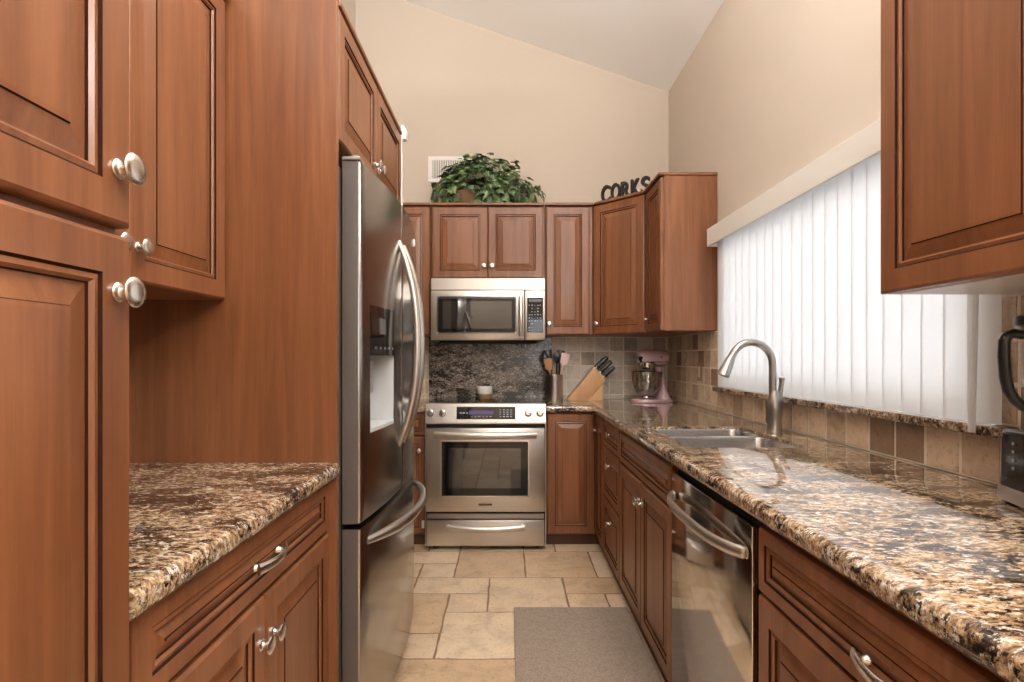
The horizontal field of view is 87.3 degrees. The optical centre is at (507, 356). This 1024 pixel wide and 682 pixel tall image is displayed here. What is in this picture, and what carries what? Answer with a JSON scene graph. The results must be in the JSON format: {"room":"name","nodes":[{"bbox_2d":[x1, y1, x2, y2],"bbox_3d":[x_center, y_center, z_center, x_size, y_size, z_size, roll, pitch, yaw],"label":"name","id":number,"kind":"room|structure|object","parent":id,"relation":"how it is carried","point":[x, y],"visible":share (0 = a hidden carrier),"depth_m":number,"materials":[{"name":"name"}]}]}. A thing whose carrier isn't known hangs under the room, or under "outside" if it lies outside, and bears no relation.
{"room":"kitchen","nodes":[
{"label":"kitchen","id":0,"kind":"room"},
{"bbox_2d":[340,0,355,31],"bbox_3d":[-1.190,-0.728,1.990,0.120,4.077,3.980,0,0,0],"label":"wall","id":1,"kind":"structure","parent":0,"point":[349,6],"depth_m":3.88,"materials":[{"name":"beige paint"}]},
{"bbox_2d":[115,0,224,299],"bbox_3d":[-0.953,-0.604,1.125,0.338,0.880,0.844,0,0,0],"label":"upper cabinet","id":2,"kind":"object","parent":1,"relation":"attached to","point":[175,233],"visible":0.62,"depth_m":1.32,"materials":[{"name":"brown wood"}]},
{"bbox_2d":[339,0,401,202],"bbox_3d":[-0.792,-0.843,2.032,0.648,0.409,0.916,0,0,0],"label":"upper cabinet","id":3,"kind":"object","parent":1,"relation":"attached to","point":[369,129],"visible":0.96,"depth_m":1.85,"materials":[{"name":"brown wood"}]},
{"bbox_2d":[400,125,407,205],"bbox_3d":[-0.798,0.065,2.514,0.656,2.290,0.041,0,0,0],"label":"trim","id":4,"kind":"structure","parent":1,"relation":"attached to","point":[404,136],"depth_m":2.50,"materials":[{"name":"white paint"}]},
{"bbox_2d":[452,189,481,202],"bbox_3d":[-0.290,-1.103,3.815,0.213,0.112,0.206,0,0,0],"label":"plant pot","id":5,"kind":"object","parent":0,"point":[463,195],"depth_m":3.72,"materials":[{"name":"ceramic"}]},
{"bbox_2d":[356,0,668,203],"bbox_3d":[-1.145,-1.156,4.040,4.910,4.931,0.120,0,0,0],"label":"wall","id":6,"kind":"structure","parent":0,"point":[457,87],"depth_m":3.98,"materials":[{"name":"beige paint"}]},
{"bbox_2d":[403,203,431,336],"bbox_3d":[-0.824,-0.598,3.801,0.591,0.898,0.358,0,0,0],"label":"upper cabinet","id":7,"kind":"object","parent":6,"relation":"attached to","point":[419,214],"visible":0.06,"depth_m":3.65,"materials":[{"name":"brown wood"}]},
{"bbox_2d":[420,337,428,398],"bbox_3d":[-0.758,0.079,3.974,0.343,0.456,0.010,0,0,0],"label":"tile backsplash","id":8,"kind":"structure","parent":6,"relation":"attached to","point":[425,387],"depth_m":3.97,"materials":[{"name":"beige tile"}]},
{"bbox_2d":[428,156,469,181],"bbox_3d":[-0.435,-1.388,3.973,0.310,0.190,0.012,0,0,0],"label":"air vent","id":9,"kind":"object","parent":6,"relation":"in","point":[435,163],"visible":0.62,"depth_m":3.97,"materials":[{"name":"white metal"}]},
{"bbox_2d":[431,203,544,277],"bbox_3d":[-0.137,-0.789,3.802,0.775,0.516,0.355,0,0,0],"label":"upper cabinet","id":10,"kind":"object","parent":6,"relation":"attached to","point":[469,240],"visible":0.96,"depth_m":3.65,"materials":[{"name":"brown wood"}]},
{"bbox_2d":[431,278,544,343],"bbox_3d":[-0.133,-0.310,3.741,0.760,0.429,0.433,0,0,0],"label":"microwave","id":11,"kind":"object","parent":10,"relation":"attached to","point":[463,310],"visible":1,"depth_m":3.56,"materials":[{"name":"grey metal"}]},
{"bbox_2d":[430,152,545,202],"bbox_3d":[-0.143,-1.253,3.817,0.830,0.411,0.286,0,0,0],"label":"ivy plant","id":12,"kind":"object","parent":10,"relation":"on","point":[472,192],"visible":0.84,"depth_m":3.76,"materials":[{"name":"green leaves"},{"name":"terracotta"}]},
{"bbox_2d":[429,337,551,398],"bbox_3d":[-0.130,0.051,3.970,0.910,0.512,0.019,0,0,0],"label":"backsplash","id":13,"kind":"structure","parent":6,"relation":"attached to","point":[455,370],"depth_m":3.96,"materials":[{"name":"stone"}]},
{"bbox_2d":[545,203,592,336],"bbox_3d":[0.416,-0.598,3.802,0.323,0.898,0.355,0,0,0],"label":"upper cabinet","id":14,"kind":"object","parent":6,"relation":"attached to","point":[568,226],"visible":0.94,"depth_m":3.65,"materials":[{"name":"brown wood"}]},
{"bbox_2d":[552,337,667,398],"bbox_3d":[0.758,0.079,3.974,0.862,0.456,0.010,0,0,0],"label":"tile backsplash","id":15,"kind":"structure","parent":6,"relation":"attached to","point":[585,352],"depth_m":3.97,"materials":[{"name":"beige tile"}]},
{"bbox_2d":[587,190,693,336],"bbox_3d":[0.879,-0.599,3.675,0.616,0.897,0.605,0,0,0],"label":"upper cabinet","id":16,"kind":"object","parent":6,"relation":"attached to","point":[618,223],"visible":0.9,"depth_m":3.50,"materials":[{"name":"brown wood"}]},
{"bbox_2d":[601,176,649,199],"bbox_3d":[0.776,-1.107,3.561,0.355,0.119,0.020,0,0,40],"label":"letter sign","id":17,"kind":"object","parent":16,"relation":"on","point":[621,190],"visible":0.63,"depth_m":3.55,"materials":[{"name":"black metal"}]},
{"bbox_2d":[393,544,664,681],"bbox_3d":[-1.090,1.260,0.471,5.148,0.100,7.722,0,0,0],"label":"floor","id":18,"kind":"structure","parent":0,"point":[466,597],"depth_m":2.72,"materials":[{"name":"tile"}]},
{"bbox_2d":[0,0,146,681],"bbox_3d":[-0.793,0.090,0.400,0.663,2.239,0.598,0,0,0],"label":"pantry cabinet","id":19,"kind":"object","parent":18,"relation":"on","point":[67,166],"visible":1,"depth_m":0.59,"materials":[{"name":"brown wood"}]},
{"bbox_2d":[129,483,328,681],"bbox_3d":[-0.803,0.781,1.125,0.644,0.858,0.844,0,0,0],"label":"base cabinet","id":20,"kind":"object","parent":18,"relation":"on","point":[259,612],"visible":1,"depth_m":1.09,"materials":[{"name":"brown wood"}]},
{"bbox_2d":[129,463,339,621],"bbox_3d":[-0.807,0.327,1.126,0.642,0.043,0.846,0,0,0],"label":"countertop","id":21,"kind":"structure","parent":20,"relation":"on","point":[184,518],"depth_m":1.08,"materials":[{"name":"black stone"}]},
{"bbox_2d":[129,0,338,681],"bbox_3d":[-0.811,0.081,1.561,0.633,2.259,0.020,0,0,0],"label":"end panel","id":22,"kind":"object","parent":18,"relation":"on","point":[251,375],"visible":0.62,"depth_m":1.55,"materials":[{"name":"brown wood"}]},
{"bbox_2d":[339,155,426,681],"bbox_3d":[-0.707,0.303,2.034,0.774,1.813,0.906,0,0,0],"label":"refrigerator","id":23,"kind":"object","parent":18,"relation":"on","point":[382,329],"visible":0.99,"depth_m":1.71,"materials":[{"name":"grey metal"}]},
{"bbox_2d":[413,412,424,543],"bbox_3d":[-0.728,0.782,3.696,0.402,0.855,0.559,0,0,0],"label":"base cabinet","id":24,"kind":"object","parent":18,"relation":"on","point":[419,423],"visible":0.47,"depth_m":3.44,"materials":[{"name":"brown wood"}]},
{"bbox_2d":[417,399,433,411],"bbox_3d":[-0.728,0.331,3.695,0.405,0.044,0.569,0,0,0],"label":"countertop","id":25,"kind":"structure","parent":24,"relation":"on","point":[422,405],"depth_m":3.49,"materials":[{"name":"black stone"}]},
{"bbox_2d":[425,397,545,547],"bbox_3d":[-0.141,0.750,3.620,0.757,0.920,0.673,0,0,0],"label":"stove","id":26,"kind":"object","parent":18,"relation":"on","point":[485,459],"visible":1,"depth_m":3.35,"materials":[{"name":"silver metal"}]},
{"bbox_2d":[477,386,491,398],"bbox_3d":[-0.165,0.252,3.820,0.106,0.086,0.106,0,0,0],"label":"candle jar","id":27,"kind":"object","parent":26,"relation":"on","point":[484,392],"visible":1,"depth_m":3.78,"materials":[{"name":"brown"}]},
{"bbox_2d":[477,386,491,393],"bbox_3d":[-0.165,0.236,3.820,0.106,0.052,0.106,0,0,0],"label":"lid","id":28,"kind":"object","parent":27,"relation":"on","point":[480,389],"depth_m":3.78,"materials":[{"name":"white ceramic"}]},
{"bbox_2d":[429,397,543,402],"bbox_3d":[-0.141,0.301,3.673,0.757,0.012,0.566,0,0,0],"label":"cooktop","id":29,"kind":"object","parent":26,"relation":"in","point":[439,399],"depth_m":3.65,"materials":[{"name":"black glass"}]},
{"bbox_2d":[546,412,607,561],"bbox_3d":[0.711,0.782,3.554,0.929,0.855,0.823,0,0,0],"label":"base cabinet","id":30,"kind":"object","parent":18,"relation":"on","point":[575,445],"visible":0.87,"depth_m":3.44,"materials":[{"name":"brown wood"}]},
{"bbox_2d":[542,399,1023,681],"bbox_3d":[0.716,0.331,2.155,0.946,0.044,3.649,0,0,0],"label":"countertop","id":31,"kind":"structure","parent":30,"relation":"on","point":[940,548],"depth_m":1.05,"materials":[{"name":"brown stone"}]},
{"bbox_2d":[546,374,562,400],"bbox_3d":[0.328,0.216,3.790,0.122,0.186,0.122,0,0,0],"label":"utensil crock","id":32,"kind":"object","parent":31,"relation":"on","point":[554,383],"visible":0.95,"depth_m":3.74,"materials":[{"name":"metal"}]},
{"bbox_2d":[541,354,548,374],"bbox_3d":[0.286,0.140,3.806,0.102,0.324,0.017,0,0,5],"label":"ladle","id":33,"kind":"object","parent":32,"relation":"in","point":[544,356],"visible":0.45,"depth_m":3.80,"materials":[{"name":"black plastic"}]},
{"bbox_2d":[541,354,548,363],"bbox_3d":[0.264,0.019,3.808,0.057,0.081,0.017,0,0,0],"label":"bowl","id":34,"kind":"object","parent":33,"relation":"on","point":[544,356],"depth_m":3.80,"materials":[{"name":"plastic"}]},
{"bbox_2d":[543,350,551,357],"bbox_3d":[0.293,0.124,3.829,0.083,0.356,0.020,0,0,19],"label":"spatula","id":35,"kind":"object","parent":32,"relation":"in","point":[547,352],"visible":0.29,"depth_m":3.83,"materials":[{"name":"black plastic"}]},
{"bbox_2d":[544,358,552,374],"bbox_3d":[0.291,0.154,3.757,0.085,0.296,0.016,0,0,-13],"label":"wooden spoon","id":36,"kind":"object","parent":32,"relation":"in","point":[548,362],"visible":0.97,"depth_m":3.75,"materials":[{"name":"brown wood"}]},
{"bbox_2d":[553,352,560,374],"bbox_3d":[0.344,0.134,3.773,0.058,0.335,0.020,0,0,0],"label":"serving spoon","id":37,"kind":"object","parent":32,"relation":"in","point":[556,356],"visible":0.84,"depth_m":3.77,"materials":[{"name":"black plastic"}]},
{"bbox_2d":[553,352,560,362],"bbox_3d":[0.344,0.006,3.772,0.058,0.080,0.017,0,0,0],"label":"bowl","id":38,"kind":"object","parent":37,"relation":"on","point":[556,357],"depth_m":3.77,"materials":[{"name":"black plastic"}]},
{"bbox_2d":[556,350,564,374],"bbox_3d":[0.373,0.126,3.818,0.060,0.351,0.018,0,0,-15],"label":"turner","id":39,"kind":"object","parent":32,"relation":"in","point":[559,351],"visible":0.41,"depth_m":3.81,"materials":[{"name":"black plastic"}]},
{"bbox_2d":[560,353,569,374],"bbox_3d":[0.378,0.136,3.764,0.112,0.333,0.011,0,0,0],"label":"spatula","id":40,"kind":"object","parent":32,"relation":"in","point":[564,357],"visible":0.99,"depth_m":3.76,"materials":[{"name":"pink plastic"}]},
{"bbox_2d":[566,367,605,400],"bbox_3d":[0.554,0.192,3.825,0.270,0.235,0.100,0,0,0],"label":"knife block","id":41,"kind":"object","parent":31,"relation":"on","point":[590,388],"visible":1,"depth_m":3.77,"materials":[{"name":"brown wood"}]},
{"bbox_2d":[595,357,607,368],"bbox_3d":[0.662,0.041,3.798,0.092,0.089,0.022,0,0,0],"label":"knife","id":42,"kind":"object","parent":41,"relation":"in","point":[604,359],"visible":1,"depth_m":3.79,"materials":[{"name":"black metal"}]},
{"bbox_2d":[599,361,612,372],"bbox_3d":[0.693,0.071,3.801,0.095,0.092,0.018,0,0,0],"label":"knife","id":43,"kind":"object","parent":41,"relation":"in","point":[609,363],"visible":1,"depth_m":3.79,"materials":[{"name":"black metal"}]},
{"bbox_2d":[603,366,614,376],"bbox_3d":[0.718,0.103,3.819,0.089,0.086,0.022,0,0,0],"label":"knife","id":44,"kind":"object","parent":41,"relation":"in","point":[611,368],"visible":0.91,"depth_m":3.81,"materials":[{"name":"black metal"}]},
{"bbox_2d":[630,349,673,402],"bbox_3d":[0.985,0.128,3.675,0.290,0.361,0.214,0,0,-4],"label":"stand mixer","id":45,"kind":"object","parent":31,"relation":"on","point":[647,384],"visible":1,"depth_m":3.62,"materials":[{"name":"pink metal"}]},
{"bbox_2d":[631,371,662,398],"bbox_3d":[0.950,0.191,3.673,0.214,0.185,0.214,0,0,-4],"label":"bowl","id":46,"kind":"object","parent":45,"relation":"on","point":[647,384],"depth_m":3.60,"materials":[{"name":"silver metal"}]},
{"bbox_2d":[653,429,798,447],"bbox_3d":[0.824,0.420,2.107,0.412,0.205,0.555,0,0,0],"label":"sink","id":47,"kind":"object","parent":31,"relation":"in","point":[700,438],"visible":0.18,"depth_m":2.14,"materials":[{"name":"metal"}]},
{"bbox_2d":[717,339,784,433],"bbox_3d":[0.985,0.117,2.180,0.271,0.383,0.066,0,0,0],"label":"faucet","id":48,"kind":"object","parent":31,"relation":"on","point":[774,407],"visible":1,"depth_m":2.17,"materials":[{"name":"silver metal"}]},
{"bbox_2d":[997,314,1023,507],"bbox_3d":[1.076,0.105,1.065,0.175,0.408,0.158,0,0,15],"label":"blender","id":49,"kind":"object","parent":31,"relation":"on","point":[1010,489],"visible":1,"depth_m":1.09,"materials":[{"name":"black"}]},
{"bbox_2d":[997,329,1023,411],"bbox_3d":[1.076,0.044,1.060,0.169,0.214,0.143,0,0,0],"label":"jar","id":50,"kind":"object","parent":49,"relation":"on","point":[1008,389],"depth_m":1.08,"materials":[{"name":"black plastic"}]},
{"bbox_2d":[514,607,661,681],"bbox_3d":[0.299,1.204,1.764,0.545,0.010,1.628,0,0,0],"label":"rug","id":51,"kind":"object","parent":18,"relation":"on","point":[552,644],"visible":1,"depth_m":2.22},
{"bbox_2d":[604,420,624,597],"bbox_3d":[0.850,0.782,2.914,0.637,0.855,0.447,0,0,0],"label":"base cabinet","id":52,"kind":"object","parent":18,"relation":"on","point":[612,461],"visible":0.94,"depth_m":2.88,"materials":[{"name":"brown wood"}]},
{"bbox_2d":[620,432,677,681],"bbox_3d":[0.849,0.782,2.258,0.638,0.855,0.855,0,0,0],"label":"base cabinet","id":53,"kind":"object","parent":18,"relation":"on","point":[645,476],"visible":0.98,"depth_m":2.16,"materials":[{"name":"brown wood"}]},
{"bbox_2d":[667,468,765,681],"bbox_3d":[0.820,0.784,1.516,0.655,0.852,0.617,0,0,0],"label":"dishwasher","id":54,"kind":"object","parent":18,"relation":"on","point":[716,592],"visible":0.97,"depth_m":1.46,"materials":[{"name":"silver metal"}]},
{"bbox_2d":[759,526,1005,681],"bbox_3d":[0.846,0.782,0.775,0.644,0.855,0.857,0,0,0],"label":"base cabinet","id":55,"kind":"object","parent":18,"relation":"on","point":[816,624],"visible":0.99,"depth_m":0.93,"materials":[{"name":"brown wood"}]},
{"bbox_2d":[404,0,723,91],"bbox_3d":[-1.205,-2.853,0.390,5.030,1.860,7.420,0,0,0],"label":"ceiling","id":56,"kind":"structure","parent":0,"point":[649,42],"depth_m":3.61,"materials":[{"name":"white paint"}]},
{"bbox_2d":[669,0,1018,427],"bbox_3d":[1.250,-0.327,0.390,0.120,3.274,7.180,0,0,0],"label":"wall","id":57,"kind":"structure","parent":0,"point":[769,88],"depth_m":2.42,"materials":[{"name":"beige paint"}]},
{"bbox_2d":[643,172,717,332],"bbox_3d":[1.013,-0.598,3.203,0.347,0.898,0.332,0,0,0],"label":"upper cabinet","id":58,"kind":"object","parent":57,"relation":"attached to","point":[681,270],"visible":1,"depth_m":3.04,"materials":[{"name":"brown wood"}]},
{"bbox_2d":[668,293,1023,483],"bbox_3d":[1.184,0.079,2.154,0.010,0.456,3.648,0,0,0],"label":"tile backsplash","id":59,"kind":"structure","parent":57,"relation":"attached to","point":[978,457],"depth_m":1.76,"materials":[{"name":"beige tile"}]},
{"bbox_2d":[697,362,701,380],"bbox_3d":[1.173,0.090,3.290,0.010,0.116,0.072,0,0,0],"label":"wall switch","id":60,"kind":"object","parent":59,"relation":"attached to","point":[699,364],"visible":1,"depth_m":3.28,"materials":[{"name":"brown plastic"}]},
{"bbox_2d":[707,118,1001,432],"bbox_3d":[1.145,-0.265,2.118,0.088,0.890,1.735,0,0,0],"label":"vertical blinds","id":61,"kind":"object","parent":57,"relation":"attached to","point":[799,263],"visible":0.78,"depth_m":1.84,"materials":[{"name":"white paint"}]},
{"bbox_2d":[712,387,1018,437],"bbox_3d":[1.162,0.177,2.118,0.054,0.026,1.744,0,0,0],"label":"window sill","id":62,"kind":"structure","parent":57,"relation":"attached to","point":[982,429],"depth_m":1.61,"materials":[{"name":"black stone"}]},
{"bbox_2d":[881,0,1023,294],"bbox_3d":[1.006,-0.594,0.834,0.337,0.898,0.864,0,0,0],"label":"upper cabinet","id":63,"kind":"object","parent":57,"relation":"attached to","point":[952,71],"visible":1,"depth_m":1.05,"materials":[{"name":"brown wood"}]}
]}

